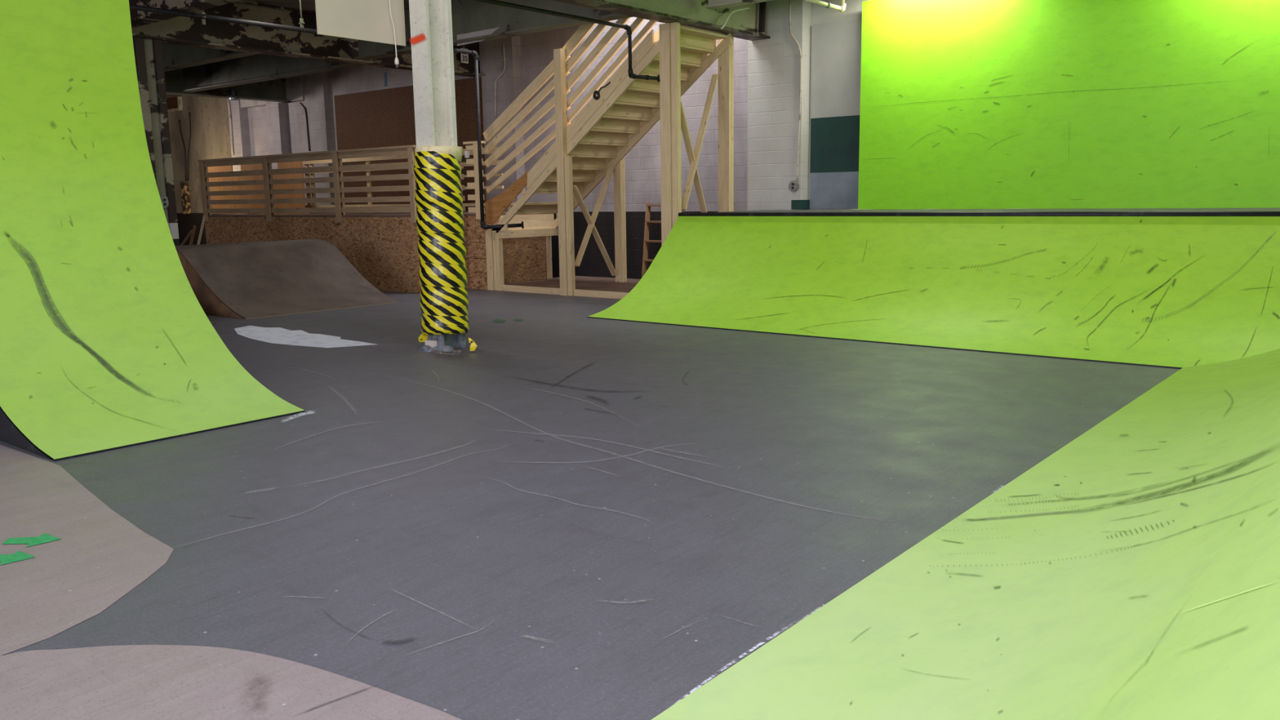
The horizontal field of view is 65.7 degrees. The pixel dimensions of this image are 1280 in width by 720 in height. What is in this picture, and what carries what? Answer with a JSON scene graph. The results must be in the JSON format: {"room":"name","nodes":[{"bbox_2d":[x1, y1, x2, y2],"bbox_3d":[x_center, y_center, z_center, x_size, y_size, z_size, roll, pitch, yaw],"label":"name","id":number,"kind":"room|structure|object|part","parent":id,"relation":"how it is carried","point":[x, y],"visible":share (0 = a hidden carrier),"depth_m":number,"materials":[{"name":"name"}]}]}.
{"room":"indoor skate park","nodes":[
{"label":"indoor skate park","id":0,"kind":"room"},
{"bbox_2d":[240,0,408,11],"bbox_3d":[-7.582,-5.911,9.897,32.000,2.480,21.150,7,12,39],"label":"ceiling","id":1,"kind":"structure","parent":0,"point":[308,5],"depth_m":15.67,"materials":[{"name":"paint"}]},
{"bbox_2d":[128,0,240,28],"bbox_3d":[-5.099,-4.681,11.958,6.800,0.690,0.260,7,12,39],"label":"steel beam","id":2,"kind":"structure","parent":1,"relation":"attached to","point":[138,18],"depth_m":12.83,"materials":[{"name":"metal"}]},
{"bbox_2d":[200,9,206,24],"bbox_3d":[-5.523,-4.665,12.476,0.080,0.857,0.040,7,12,39],"label":"clamp","id":3,"kind":"object","parent":2,"relation":"hanging from","point":[203,20],"visible":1,"depth_m":12.52,"materials":[{"name":"metal"}]},
{"bbox_2d":[128,4,524,229],"bbox_3d":[-4.403,-3.139,13.723,0.535,2.868,7.259,7,12,39],"label":"pipe","id":4,"kind":"object","parent":3,"relation":"hanging from","point":[137,7],"visible":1,"depth_m":13.73,"materials":[{"name":"black metal"}]},
{"bbox_2d":[161,43,257,71],"bbox_3d":[-8.715,-5.627,18.050,6.570,0.690,0.240,7,12,39],"label":"steel beam","id":5,"kind":"structure","parent":1,"relation":"attached to","point":[175,56],"depth_m":17.36,"materials":[{"name":"metal"}]},
{"bbox_2d":[164,68,295,102],"bbox_3d":[-14.950,-5.166,15.905,0.340,0.720,20.830,7,12,39],"label":"steel beam","id":6,"kind":"structure","parent":1,"relation":"attached to","point":[274,91],"depth_m":22.88,"materials":[{"name":"metal"}]},
{"bbox_2d":[228,88,239,100],"bbox_3d":[-9.303,-6.081,22.705,0.220,0.260,0.214,7,12,39],"label":"holder","id":7,"kind":"object","parent":6,"relation":"hanging from","point":[233,90],"visible":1,"depth_m":22.66,"materials":[{"name":"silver metal"}]},
{"bbox_2d":[179,53,362,93],"bbox_3d":[-7.422,-5.904,19.616,6.570,0.690,0.240,7,12,39],"label":"steel beam","id":8,"kind":"structure","parent":1,"relation":"attached to","point":[257,68],"depth_m":19.97,"materials":[{"name":"metal"}]},
{"bbox_2d":[298,0,304,27],"bbox_3d":[-4.638,-4.903,13.541,0.080,0.758,0.040,7,12,39],"label":"clamp","id":9,"kind":"object","parent":1,"relation":"hanging from","point":[301,20],"visible":1,"depth_m":13.56,"materials":[{"name":"metal"}]},
{"bbox_2d":[131,0,485,76],"bbox_3d":[-9.649,-4.522,11.503,0.340,0.720,20.620,7,12,39],"label":"steel beam","id":10,"kind":"structure","parent":1,"relation":"attached to","point":[179,30],"depth_m":15.90,"materials":[{"name":"metal"}]},
{"bbox_2d":[460,45,468,63],"bbox_3d":[-3.358,-5.815,18.884,0.064,0.318,0.177,7,12,39],"label":"number sign","id":11,"kind":"object","parent":10,"relation":"attached to","point":[464,57],"visible":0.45,"depth_m":18.86,"materials":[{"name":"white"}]},
{"bbox_2d":[354,0,633,60],"bbox_3d":[-2.460,-5.223,15.141,6.120,0.730,0.240,7,12,39],"label":"steel beam","id":12,"kind":"structure","parent":1,"relation":"attached to","point":[473,21],"depth_m":14.89,"materials":[{"name":"metal"}]},
{"bbox_2d":[472,0,659,81],"bbox_3d":[-1.705,-3.993,12.022,0.140,0.729,6.295,7,12,39],"label":"pipe","id":13,"kind":"object","parent":12,"relation":"hanging from","point":[628,28],"visible":0.94,"depth_m":13.26,"materials":[{"name":"black metal"}]},
{"bbox_2d":[552,0,770,40],"bbox_3d":[-4.635,-4.316,7.385,0.340,1.500,20.600,7,12,39],"label":"steel beam","id":14,"kind":"structure","parent":1,"relation":"attached to","point":[748,24],"depth_m":13.96,"materials":[{"name":"metal"}]},
{"bbox_2d":[720,7,749,29],"bbox_3d":[1.393,-4.994,14.480,0.026,0.399,0.731,7,12,39],"label":"wire","id":15,"kind":"object","parent":14,"relation":"hanging from","point":[744,8],"visible":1,"depth_m":14.38,"materials":[{"name":"beige"}]},
{"bbox_3d":[1.872,-5.504,15.100,0.080,1.055,0.140,7,12,39],"label":"stiffener plate","id":16,"kind":"part","parent":14,"relation":"part of","materials":[{"name":"paint"}]},
{"bbox_2d":[704,0,773,9],"bbox_3d":[5.507,-5.042,10.203,11.720,1.280,0.200,7,12,39],"label":"steel beam","id":17,"kind":"structure","parent":1,"relation":"attached to","point":[713,4],"depth_m":13.72,"materials":[{"name":"metal"}]},
{"bbox_2d":[805,0,845,12],"bbox_3d":[2.534,-5.308,13.412,0.099,1.047,1.052,7,12,39],"label":"pipe","id":18,"kind":"object","parent":17,"relation":"hanging from","point":[842,7],"visible":1,"depth_m":13.53,"materials":[{"name":"silver metal"}]},
{"bbox_2d":[166,0,870,279],"bbox_3d":[-0.969,-4.989,18.244,32.000,7.000,0.300,7,12,39],"label":"wall","id":19,"kind":"structure","parent":0,"point":[209,116],"depth_m":18.29,"materials":[{"name":"paint"}]},
{"bbox_2d":[166,96,182,111],"bbox_3d":[-12.946,-7.082,27.492,0.894,0.362,0.100,7,12,39],"label":"vent box","id":20,"kind":"object","parent":19,"relation":"attached to","point":[174,104],"visible":0.78,"depth_m":27.36,"materials":[{"name":"brown wood"}]},
{"bbox_2d":[178,120,186,181],"bbox_3d":[-12.672,-5.815,27.541,0.204,1.667,0.038,7,12,39],"label":"cable","id":21,"kind":"object","parent":19,"relation":"attached to","point":[179,120],"visible":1,"depth_m":27.49,"materials":[{"name":"black plastic"}]},
{"bbox_2d":[180,182,191,213],"bbox_3d":[-12.699,-4.515,27.728,0.215,0.858,0.120,7,12,39],"label":"switch box","id":22,"kind":"object","parent":19,"relation":"attached to","point":[184,186],"visible":1,"depth_m":27.67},
{"bbox_2d":[186,112,191,181],"bbox_3d":[-12.440,-5.868,27.343,0.448,1.835,0.035,7,12,39],"label":"cable","id":23,"kind":"object","parent":19,"relation":"attached to","point":[188,113],"visible":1,"depth_m":27.28,"materials":[{"name":"black plastic"}]},
{"bbox_2d":[226,100,234,155],"bbox_3d":[-10.481,-5.944,25.398,0.101,1.362,0.048,7,12,39],"label":"conduit","id":24,"kind":"object","parent":19,"relation":"attached to","point":[228,101],"visible":1,"depth_m":25.36,"materials":[{"name":"white metal"}]},
{"bbox_2d":[226,98,251,214],"bbox_3d":[-10.253,-4.831,25.591,0.550,4.580,0.228,7,12,39],"label":"trim","id":25,"kind":"structure","parent":19,"relation":"attached to","point":[240,124],"depth_m":25.28,"materials":[{"name":"white paint"}]},
{"bbox_2d":[240,75,304,107],"bbox_3d":[-8.970,-6.606,24.244,2.796,0.680,0.188,7,12,39],"label":"trim","id":26,"kind":"structure","parent":19,"relation":"attached to","point":[294,85],"depth_m":23.61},
{"bbox_2d":[266,102,289,168],"bbox_3d":[-8.851,-4.330,24.522,0.550,3.895,0.228,7,12,39],"label":"trim","id":27,"kind":"structure","parent":19,"relation":"attached to","point":[277,113],"depth_m":24.17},
{"bbox_2d":[299,102,310,151],"bbox_3d":[-7.928,-5.523,23.479,0.267,1.138,0.036,7,12,39],"label":"conduit","id":28,"kind":"object","parent":19,"relation":"attached to","point":[300,103],"visible":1,"depth_m":23.42,"materials":[{"name":"black metal"}]},
{"bbox_2d":[302,71,334,208],"bbox_3d":[-7.532,-4.520,23.451,0.800,4.580,0.148,7,12,39],"label":"trim","id":29,"kind":"structure","parent":19,"relation":"attached to","point":[316,86],"depth_m":23.16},
{"bbox_2d":[383,72,386,86],"bbox_3d":[-5.550,-6.114,21.627,0.079,0.302,0.008,7,12,39],"label":"tape strip","id":30,"kind":"object","parent":19,"relation":"attached to","point":[384,73],"visible":1,"depth_m":21.62,"materials":[{"name":"blue"}]},
{"bbox_2d":[333,76,486,210],"bbox_3d":[-5.050,-4.532,21.313,5.214,2.623,0.276,7,12,39],"label":"board","id":31,"kind":"object","parent":19,"relation":"attached to","point":[384,117],"visible":0.4,"depth_m":21.73,"materials":[{"name":"brown wood"}]},
{"bbox_2d":[466,35,526,272],"bbox_3d":[-2.825,-3.960,19.611,1.300,4.580,0.228,7,12,39],"label":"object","id":32,"kind":"structure","parent":19,"relation":"attached to","point":[508,86],"depth_m":19.18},
{"bbox_2d":[494,44,506,117],"bbox_3d":[-2.696,-5.364,19.078,0.356,1.346,0.038,7,12,39],"label":"conduit","id":33,"kind":"object","parent":19,"relation":"attached to","point":[504,47],"visible":1,"depth_m":19.05,"materials":[{"name":"grey metal"}]},
{"bbox_2d":[747,0,810,210],"bbox_3d":[2.161,-3.767,15.513,0.970,5.380,0.248,7,12,39],"label":"pillar","id":34,"kind":"structure","parent":19,"relation":"attached to","point":[774,62],"depth_m":15.35,"materials":[{"name":"white brick"}]},
{"bbox_2d":[788,180,799,191],"bbox_3d":[2.374,-2.689,15.329,0.170,0.170,0.056,7,12,39],"label":"power outlet","id":35,"kind":"object","parent":19,"relation":"attached to","point":[793,185],"visible":1,"depth_m":15.31,"materials":[{"name":"grey metal"}]},
{"bbox_2d":[789,0,801,182],"bbox_3d":[2.361,-4.084,15.110,0.226,2.704,0.027,7,12,39],"label":"conduit","id":36,"kind":"object","parent":19,"relation":"attached to","point":[790,30],"visible":1,"depth_m":15.05,"materials":[{"name":"white metal"}]},
{"bbox_2d":[791,200,809,209],"bbox_3d":[2.496,-2.417,15.427,0.178,0.145,0.255,7,12,39],"label":"painted pilaster foot","id":37,"kind":"object","parent":19,"relation":"attached to","point":[795,204],"visible":1,"depth_m":15.34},
{"bbox_2d":[809,17,862,208],"bbox_3d":[3.269,-3.648,14.763,1.632,2.755,0.027,7,12,39],"label":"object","id":38,"kind":"object","parent":19,"relation":"attached to","point":[836,46],"visible":0.53,"depth_m":14.99,"materials":[{"name":"white paint"}]},
{"bbox_2d":[0,288,1180,719],"bbox_3d":[-7.494,-0.033,10.863,32.000,0.204,21.150,7,12,39],"label":"floor","id":39,"kind":"structure","parent":0,"point":[569,514],"depth_m":4.93,"materials":[{"name":"grey paint"}]},
{"bbox_2d":[0,0,305,461],"bbox_3d":[-3.913,-1.533,7.032,2.306,3.900,1.700,7,12,39],"label":"ramp","id":40,"kind":"object","parent":39,"relation":"on","point":[107,342],"visible":1,"depth_m":7.53,"materials":[{"name":"green paint"}]},
{"bbox_3d":[-4.448,-1.412,6.396,2.294,3.884,0.020,7,12,39],"label":"panel","id":41,"kind":"part","parent":40,"relation":"part of","materials":[{"name":"black paint"}]},
{"bbox_2d":[132,36,179,245],"bbox_3d":[-7.243,-2.776,14.810,0.340,3.930,0.388,7,12,39],"label":"steel column","id":42,"kind":"structure","parent":39,"relation":"on","point":[148,58],"depth_m":14.61,"materials":[{"name":"metal"}]},
{"bbox_2d":[160,195,168,208],"bbox_3d":[-7.111,-2.360,14.813,0.056,0.178,0.178,7,12,39],"label":"power outlet","id":43,"kind":"object","parent":42,"relation":"attached to","point":[164,200],"visible":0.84,"depth_m":14.80,"materials":[{"name":"grey metal"}]},
{"bbox_2d":[179,230,192,245],"bbox_3d":[-9.974,-2.317,21.349,1.532,0.969,0.030,7,12,39],"label":"scrap lath","id":44,"kind":"object","parent":39,"relation":"on","point":[189,233],"visible":0.43,"depth_m":20.97,"materials":[{"name":"brown wood"}]},
{"bbox_2d":[189,225,196,244],"bbox_3d":[-9.534,-2.317,20.986,0.719,1.069,0.030,7,12,39],"label":"scrap lath","id":45,"kind":"object","parent":39,"relation":"on","point":[194,227],"visible":0.43,"depth_m":20.79,"materials":[{"name":"brown wood"}]},
{"bbox_2d":[196,215,204,244],"bbox_3d":[-9.238,-2.380,20.730,0.792,1.254,0.030,7,12,39],"label":"scrap lath","id":46,"kind":"object","parent":39,"relation":"on","point":[203,217],"visible":0.43,"depth_m":20.54,"materials":[{"name":"brown wood"}]},
{"bbox_2d":[174,239,398,319],"bbox_3d":[-5.235,-1.255,14.639,2.065,0.924,2.480,7,12,39],"label":"ramp","id":47,"kind":"object","parent":39,"relation":"on","point":[270,278],"visible":0.96,"depth_m":14.42,"materials":[{"name":"brown wood"}]},
{"bbox_3d":[-6.014,-1.083,13.703,2.056,0.910,0.020,7,12,39],"label":"panel","id":48,"kind":"part","parent":47,"relation":"part of","materials":[{"name":"brown wood"}]},
{"bbox_2d":[204,211,551,293],"bbox_3d":[-5.117,-2.240,19.522,7.390,1.282,3.224,7,12,39],"label":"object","id":49,"kind":"structure","parent":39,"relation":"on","point":[382,247],"depth_m":17.13,"materials":[{"name":"brown wood"}]},
{"bbox_3d":[-8.386,-2.273,20.124,1.558,1.250,0.020,7,12,39],"label":"panel","id":50,"kind":"part","parent":49,"relation":"part of","materials":[{"name":"brown wood"}]},
{"bbox_2d":[208,160,305,213],"bbox_3d":[-8.543,-3.881,22.012,3.936,1.246,0.100,7,12,39],"label":"wall","id":51,"kind":"structure","parent":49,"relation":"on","point":[289,164],"depth_m":21.96,"materials":[{"name":"brown wood"}]},
{"bbox_3d":[-6.835,-2.091,18.875,2.438,1.250,0.020,7,12,39],"label":"panel","id":52,"kind":"part","parent":49,"relation":"part of","materials":[{"name":"brown wood"}]},
{"bbox_2d":[197,144,465,222],"bbox_3d":[-6.009,-3.229,18.598,6.980,1.240,1.035,7,12,39],"label":"guard rail","id":53,"kind":"object","parent":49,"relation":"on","point":[336,156],"visible":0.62,"depth_m":17.86,"materials":[{"name":"brown wood"}]},
{"bbox_3d":[-8.916,-3.456,20.366,0.120,1.200,0.130,7,12,39],"label":"post","id":54,"kind":"part","parent":53,"relation":"part of","materials":[{"name":"brown wood"}]},
{"bbox_3d":[-7.054,-3.237,18.867,0.120,1.200,0.130,7,12,39],"label":"post","id":55,"kind":"part","parent":53,"relation":"part of","materials":[{"name":"brown wood"}]},
{"bbox_3d":[-6.288,-3.474,18.199,6.880,0.100,0.034,7,12,39],"label":"rail","id":56,"kind":"part","parent":53,"relation":"part of","materials":[{"name":"brown wood"}]},
{"bbox_3d":[-6.285,-3.291,18.229,6.880,0.090,0.034,7,12,39],"label":"rail","id":57,"kind":"part","parent":53,"relation":"part of","materials":[{"name":"brown wood"}]},
{"bbox_3d":[-6.283,-3.108,18.259,6.880,0.090,0.034,7,12,39],"label":"rail","id":58,"kind":"part","parent":53,"relation":"part of","materials":[{"name":"brown wood"}]},
{"bbox_3d":[-6.280,-2.936,18.288,6.880,0.090,0.034,7,12,39],"label":"rail","id":59,"kind":"part","parent":53,"relation":"part of","materials":[{"name":"brown wood"}]},
{"bbox_3d":[-6.278,-2.763,18.316,6.880,0.090,0.034,7,12,39],"label":"rail","id":60,"kind":"part","parent":53,"relation":"part of","materials":[{"name":"brown wood"}]},
{"bbox_3d":[-6.292,-3.691,18.164,6.880,0.105,0.034,7,12,39],"label":"rail","id":61,"kind":"part","parent":53,"relation":"part of","materials":[{"name":"brown wood"}]},
{"bbox_3d":[-5.294,-3.031,17.450,0.120,1.200,0.130,7,12,39],"label":"post","id":62,"kind":"part","parent":53,"relation":"part of","materials":[{"name":"brown wood"}]},
{"bbox_3d":[-3.697,-2.834,16.106,0.110,1.200,0.039,7,12,39],"label":"post","id":63,"kind":"part","parent":53,"relation":"part of","materials":[{"name":"brown wood"}]},
{"bbox_3d":[-4.942,-1.869,17.351,2.438,1.250,0.020,7,12,39],"label":"panel","id":64,"kind":"part","parent":49,"relation":"part of","materials":[{"name":"brown wood"}]},
{"bbox_2d":[302,146,503,213],"bbox_3d":[-4.887,-3.498,19.636,6.345,1.152,0.080,7,12,39],"label":"fence","id":65,"kind":"object","parent":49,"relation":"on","point":[368,159],"visible":0.2,"depth_m":20.09,"materials":[{"name":"brown wood"}]},
{"bbox_3d":[-7.202,-3.763,21.525,0.090,1.132,0.043,7,12,39],"label":"post","id":66,"kind":"part","parent":65,"relation":"part of","materials":[{"name":"brown wood"}]},
{"bbox_3d":[-7.054,-3.745,21.406,0.090,1.132,0.043,7,12,39],"label":"post","id":67,"kind":"part","parent":65,"relation":"part of","materials":[{"name":"brown wood"}]},
{"bbox_3d":[-5.506,-3.564,20.160,0.090,1.132,0.043,7,12,39],"label":"post","id":68,"kind":"part","parent":65,"relation":"part of","materials":[{"name":"brown wood"}]},
{"bbox_3d":[-3.794,-1.735,16.427,0.518,1.250,0.020,7,12,39],"label":"panel","id":69,"kind":"part","parent":49,"relation":"part of","materials":[{"name":"brown wood"}]},
{"bbox_3d":[-3.265,-1.784,16.676,0.020,1.250,1.039,7,12,39],"label":"return panel","id":70,"kind":"part","parent":49,"relation":"part of","materials":[{"name":"brown wood"}]},
{"bbox_3d":[-2.864,-2.237,16.931,0.199,0.442,0.020,7,12,39],"label":"panel","id":71,"kind":"part","parent":49,"relation":"part of","materials":[{"name":"brown wood"}]},
{"bbox_3d":[-2.859,-1.882,16.990,0.199,0.262,0.020,7,12,39],"label":"panel","id":72,"kind":"part","parent":49,"relation":"part of","materials":[{"name":"brown wood"}]},
{"bbox_3d":[-2.855,-1.630,17.031,0.199,0.232,0.020,7,12,39],"label":"panel","id":73,"kind":"part","parent":49,"relation":"part of","materials":[{"name":"brown wood"}]},
{"bbox_3d":[-2.851,-1.367,17.074,0.199,0.286,0.020,7,12,39],"label":"panel","id":74,"kind":"part","parent":49,"relation":"part of","materials":[{"name":"brown wood"}]},
{"bbox_2d":[462,141,485,219],"bbox_3d":[-2.767,-3.026,16.728,0.418,1.290,0.135,7,12,39],"label":"guard rail","id":75,"kind":"object","parent":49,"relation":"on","point":[474,161],"visible":0.77,"depth_m":16.68,"materials":[{"name":"brown wood"}]},
{"bbox_2d":[464,151,469,157],"bbox_3d":[-2.919,-3.467,16.731,0.070,0.110,0.037,7,12,39],"label":"outlet box","id":76,"kind":"object","parent":75,"relation":"attached to","point":[466,153],"visible":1,"depth_m":16.72,"materials":[{"name":"white plastic"}]},
{"bbox_3d":[-2.789,-3.570,16.653,0.378,0.074,0.034,7,12,39],"label":"rail","id":77,"kind":"part","parent":75,"relation":"part of","materials":[{"name":"brown wood"}]},
{"bbox_3d":[-2.786,-3.346,16.690,0.378,0.083,0.034,7,12,39],"label":"rail","id":78,"kind":"part","parent":75,"relation":"part of","materials":[{"name":"brown wood"}]},
{"bbox_3d":[-2.783,-3.145,16.723,0.378,0.108,0.034,7,12,39],"label":"rail","id":79,"kind":"part","parent":75,"relation":"part of","materials":[{"name":"brown wood"}]},
{"bbox_3d":[-2.780,-2.950,16.755,0.378,0.096,0.034,7,12,39],"label":"rail","id":80,"kind":"part","parent":75,"relation":"part of","materials":[{"name":"brown wood"}]},
{"bbox_3d":[-2.777,-2.753,16.788,0.378,0.092,0.034,7,12,39],"label":"rail","id":81,"kind":"part","parent":75,"relation":"part of","materials":[{"name":"brown wood"}]},
{"bbox_3d":[-2.774,-2.547,16.822,0.378,0.089,0.034,7,12,39],"label":"rail","id":82,"kind":"part","parent":75,"relation":"part of","materials":[{"name":"brown wood"}]},
{"bbox_3d":[-2.716,-2.990,16.630,0.130,1.250,0.039,7,12,39],"label":"post","id":83,"kind":"part","parent":75,"relation":"part of","materials":[{"name":"brown wood"}]},
{"bbox_3d":[-2.696,-2.217,16.796,0.225,0.442,0.020,7,12,39],"label":"panel","id":84,"kind":"part","parent":49,"relation":"part of","materials":[{"name":"brown wood"}]},
{"bbox_3d":[-2.690,-1.862,16.854,0.225,0.262,0.020,7,12,39],"label":"panel","id":85,"kind":"part","parent":49,"relation":"part of","materials":[{"name":"brown wood"}]},
{"bbox_3d":[-2.687,-1.610,16.895,0.225,0.232,0.020,7,12,39],"label":"panel","id":86,"kind":"part","parent":49,"relation":"part of","materials":[{"name":"brown wood"}]},
{"bbox_3d":[-2.683,-1.347,16.939,0.225,0.286,0.020,7,12,39],"label":"panel","id":87,"kind":"part","parent":49,"relation":"part of","materials":[{"name":"brown wood"}]},
{"bbox_3d":[-2.206,-1.900,17.286,0.020,1.250,1.259,7,12,39],"label":"panel","id":88,"kind":"part","parent":49,"relation":"part of","materials":[{"name":"beige wood"}]},
{"bbox_2d":[408,0,466,351],"bbox_3d":[-2.063,-2.048,9.911,0.373,3.930,0.448,7,12,39],"label":"steel column","id":89,"kind":"structure","parent":39,"relation":"on","point":[430,20],"depth_m":9.80,"materials":[{"name":"beige paint"}]},
{"bbox_2d":[315,0,405,46],"bbox_3d":[-2.651,-3.480,9.411,0.020,0.865,0.989,7,12,39],"label":"board","id":90,"kind":"object","parent":89,"relation":"attached to","point":[370,20],"visible":1,"depth_m":9.45,"materials":[{"name":"beige paint"}]},
{"bbox_2d":[388,0,399,67],"bbox_3d":[-2.409,-3.253,9.680,0.044,0.767,0.083,7,12,39],"label":"lead","id":91,"kind":"object","parent":90,"relation":"hanging from","point":[396,61],"visible":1,"depth_m":9.71,"materials":[{"name":"beige plastic"}]},
{"bbox_2d":[413,146,477,351],"bbox_3d":[-1.920,-1.125,10.041,0.770,2.028,0.485,7,12,39],"label":"pad","id":92,"kind":"object","parent":89,"relation":"attached to","point":[440,220],"visible":0.99,"depth_m":9.93,"materials":[{"name":"yellow plastic"}]},
{"bbox_2d":[430,350,462,354],"bbox_3d":[-1.954,-0.088,10.005,0.283,0.027,0.222,7,12,39],"label":"rubble","id":93,"kind":"object","parent":39,"relation":"on","point":[433,351],"visible":1,"depth_m":9.97,"materials":[{"name":"grey concrete"}]},
{"bbox_2d":[482,17,733,298],"bbox_3d":[-0.436,-3.622,15.987,4.182,5.018,2.145,7,12,39],"label":"staircase","id":94,"kind":"structure","parent":39,"relation":"on","point":[594,146],"depth_m":15.43,"materials":[{"name":"brown wood"}]},
{"bbox_3d":[-2.449,-1.676,16.734,0.297,0.995,0.110,7,12,39],"label":"foot post","id":95,"kind":"part","parent":94,"relation":"part of","materials":[{"name":"brown wood"}]},
{"bbox_3d":[-2.062,-1.812,17.261,0.020,0.880,1.200,7,12,39],"label":"foot panel","id":96,"kind":"part","parent":94,"relation":"part of","materials":[{"name":"brown wood"}]},
{"bbox_3d":[-1.849,-4.214,15.888,2.006,1.320,0.035,7,12,39],"label":"rail","id":97,"kind":"part","parent":94,"relation":"part of","materials":[{"name":"brown wood"}]},
{"bbox_3d":[-1.845,-3.982,15.926,1.974,1.232,0.035,7,12,39],"label":"rail","id":98,"kind":"part","parent":94,"relation":"part of","materials":[{"name":"brown wood"}]},
{"bbox_3d":[-1.842,-3.741,15.965,1.977,1.200,0.035,7,12,39],"label":"rail","id":99,"kind":"part","parent":94,"relation":"part of","materials":[{"name":"brown wood"}]},
{"bbox_3d":[-1.835,-3.274,16.042,1.959,1.117,0.035,7,12,39],"label":"rail","id":100,"kind":"part","parent":94,"relation":"part of","materials":[{"name":"brown wood"}]},
{"bbox_3d":[-1.838,-3.496,16.006,1.963,1.134,0.035,7,12,39],"label":"rail","id":101,"kind":"part","parent":94,"relation":"part of","materials":[{"name":"brown wood"}]},
{"bbox_3d":[-1.778,-1.152,16.243,1.452,0.100,0.045,7,12,39],"label":"plate","id":102,"kind":"part","parent":94,"relation":"part of","materials":[{"name":"brown wood"}]},
{"bbox_3d":[-1.701,-1.902,17.810,0.230,0.870,0.100,7,12,39],"label":"foot post","id":103,"kind":"part","parent":94,"relation":"part of","materials":[{"name":"brown wood"}]},
{"bbox_3d":[-1.166,-2.876,15.393,0.235,3.760,0.115,7,12,39],"label":"post","id":104,"kind":"part","parent":94,"relation":"part of","materials":[{"name":"brown wood"}]},
{"bbox_3d":[-0.515,-5.227,14.562,1.782,1.386,0.035,7,12,39],"label":"rail","id":105,"kind":"part","parent":94,"relation":"part of","materials":[{"name":"brown wood"}]},
{"bbox_3d":[-0.509,-4.978,14.600,1.754,1.344,0.035,7,12,39],"label":"rail","id":106,"kind":"part","parent":94,"relation":"part of","materials":[{"name":"brown wood"}]},
{"bbox_3d":[-0.472,-4.745,14.611,1.846,1.416,0.035,7,12,39],"label":"rail","id":107,"kind":"part","parent":94,"relation":"part of","materials":[{"name":"brown wood"}]},
{"bbox_2d":[592,81,610,99],"bbox_3d":[-0.570,-3.994,14.724,0.344,0.244,0.026,7,12,39],"label":"cable coil","id":108,"kind":"object","parent":94,"relation":"attached to","point":[595,92],"visible":1,"depth_m":14.77,"materials":[{"name":"black"}]},
{"bbox_3d":[-0.285,-0.977,15.041,1.908,0.100,0.045,7,12,39],"label":"plate","id":109,"kind":"part","parent":94,"relation":"part of","materials":[{"name":"brown wood"}]},
{"bbox_3d":[-0.462,-4.483,14.649,1.846,1.406,0.035,7,12,39],"label":"rail","id":110,"kind":"part","parent":94,"relation":"part of","materials":[{"name":"brown wood"}]},
{"bbox_3d":[-0.459,-4.256,14.686,1.841,1.400,0.035,7,12,39],"label":"rail","id":111,"kind":"part","parent":94,"relation":"part of","materials":[{"name":"brown wood"}]},
{"bbox_3d":[-0.338,-2.490,16.708,0.150,2.346,0.125,7,12,39],"label":"post","id":112,"kind":"part","parent":94,"relation":"part of","materials":[{"name":"brown wood"}]},
{"bbox_2d":[641,201,661,277],"bbox_3d":[0.255,-2.033,17.013,0.454,1.369,0.915,0,9,4],"label":"wooden ladder","id":113,"kind":"object","parent":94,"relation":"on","point":[645,259],"visible":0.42,"depth_m":17.12,"materials":[{"name":"brown wood"}]},
{"bbox_3d":[-0.113,-4.774,16.057,3.184,2.422,0.035,7,12,39],"label":"rail","id":114,"kind":"part","parent":94,"relation":"part of","materials":[{"name":"brown wood"}]},
{"bbox_3d":[0.443,-2.752,14.087,0.287,3.890,0.115,7,12,39],"label":"post","id":115,"kind":"part","parent":94,"relation":"part of","materials":[{"name":"brown wood"}]},
{"bbox_3d":[1.320,-3.006,15.247,0.200,3.790,0.125,7,12,39],"label":"post","id":116,"kind":"part","parent":94,"relation":"part of","materials":[{"name":"brown wood"}]},
{"bbox_2d":[586,208,1279,368],"bbox_3d":[4.063,-1.064,11.488,8.860,1.295,4.179,7,12,39],"label":"ramp","id":117,"kind":"object","parent":39,"relation":"on","point":[1178,288],"visible":1,"depth_m":10.67,"materials":[{"name":"green paint"}]},
{"bbox_2d":[651,348,1279,719],"bbox_3d":[4.107,0.202,3.777,5.070,1.295,16.100,7,12,39],"label":"ramp","id":118,"kind":"object","parent":39,"relation":"on","point":[1132,571],"visible":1,"depth_m":3.15,"materials":[{"name":"green paint"}]},
{"bbox_2d":[853,0,1279,209],"bbox_3d":[6.789,-2.653,11.828,9.325,4.241,0.204,7,12,39],"label":"panel","id":119,"kind":"object","parent":39,"relation":"on","point":[965,104],"visible":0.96,"depth_m":12.65,"materials":[{"name":"green paint"}]}
]}

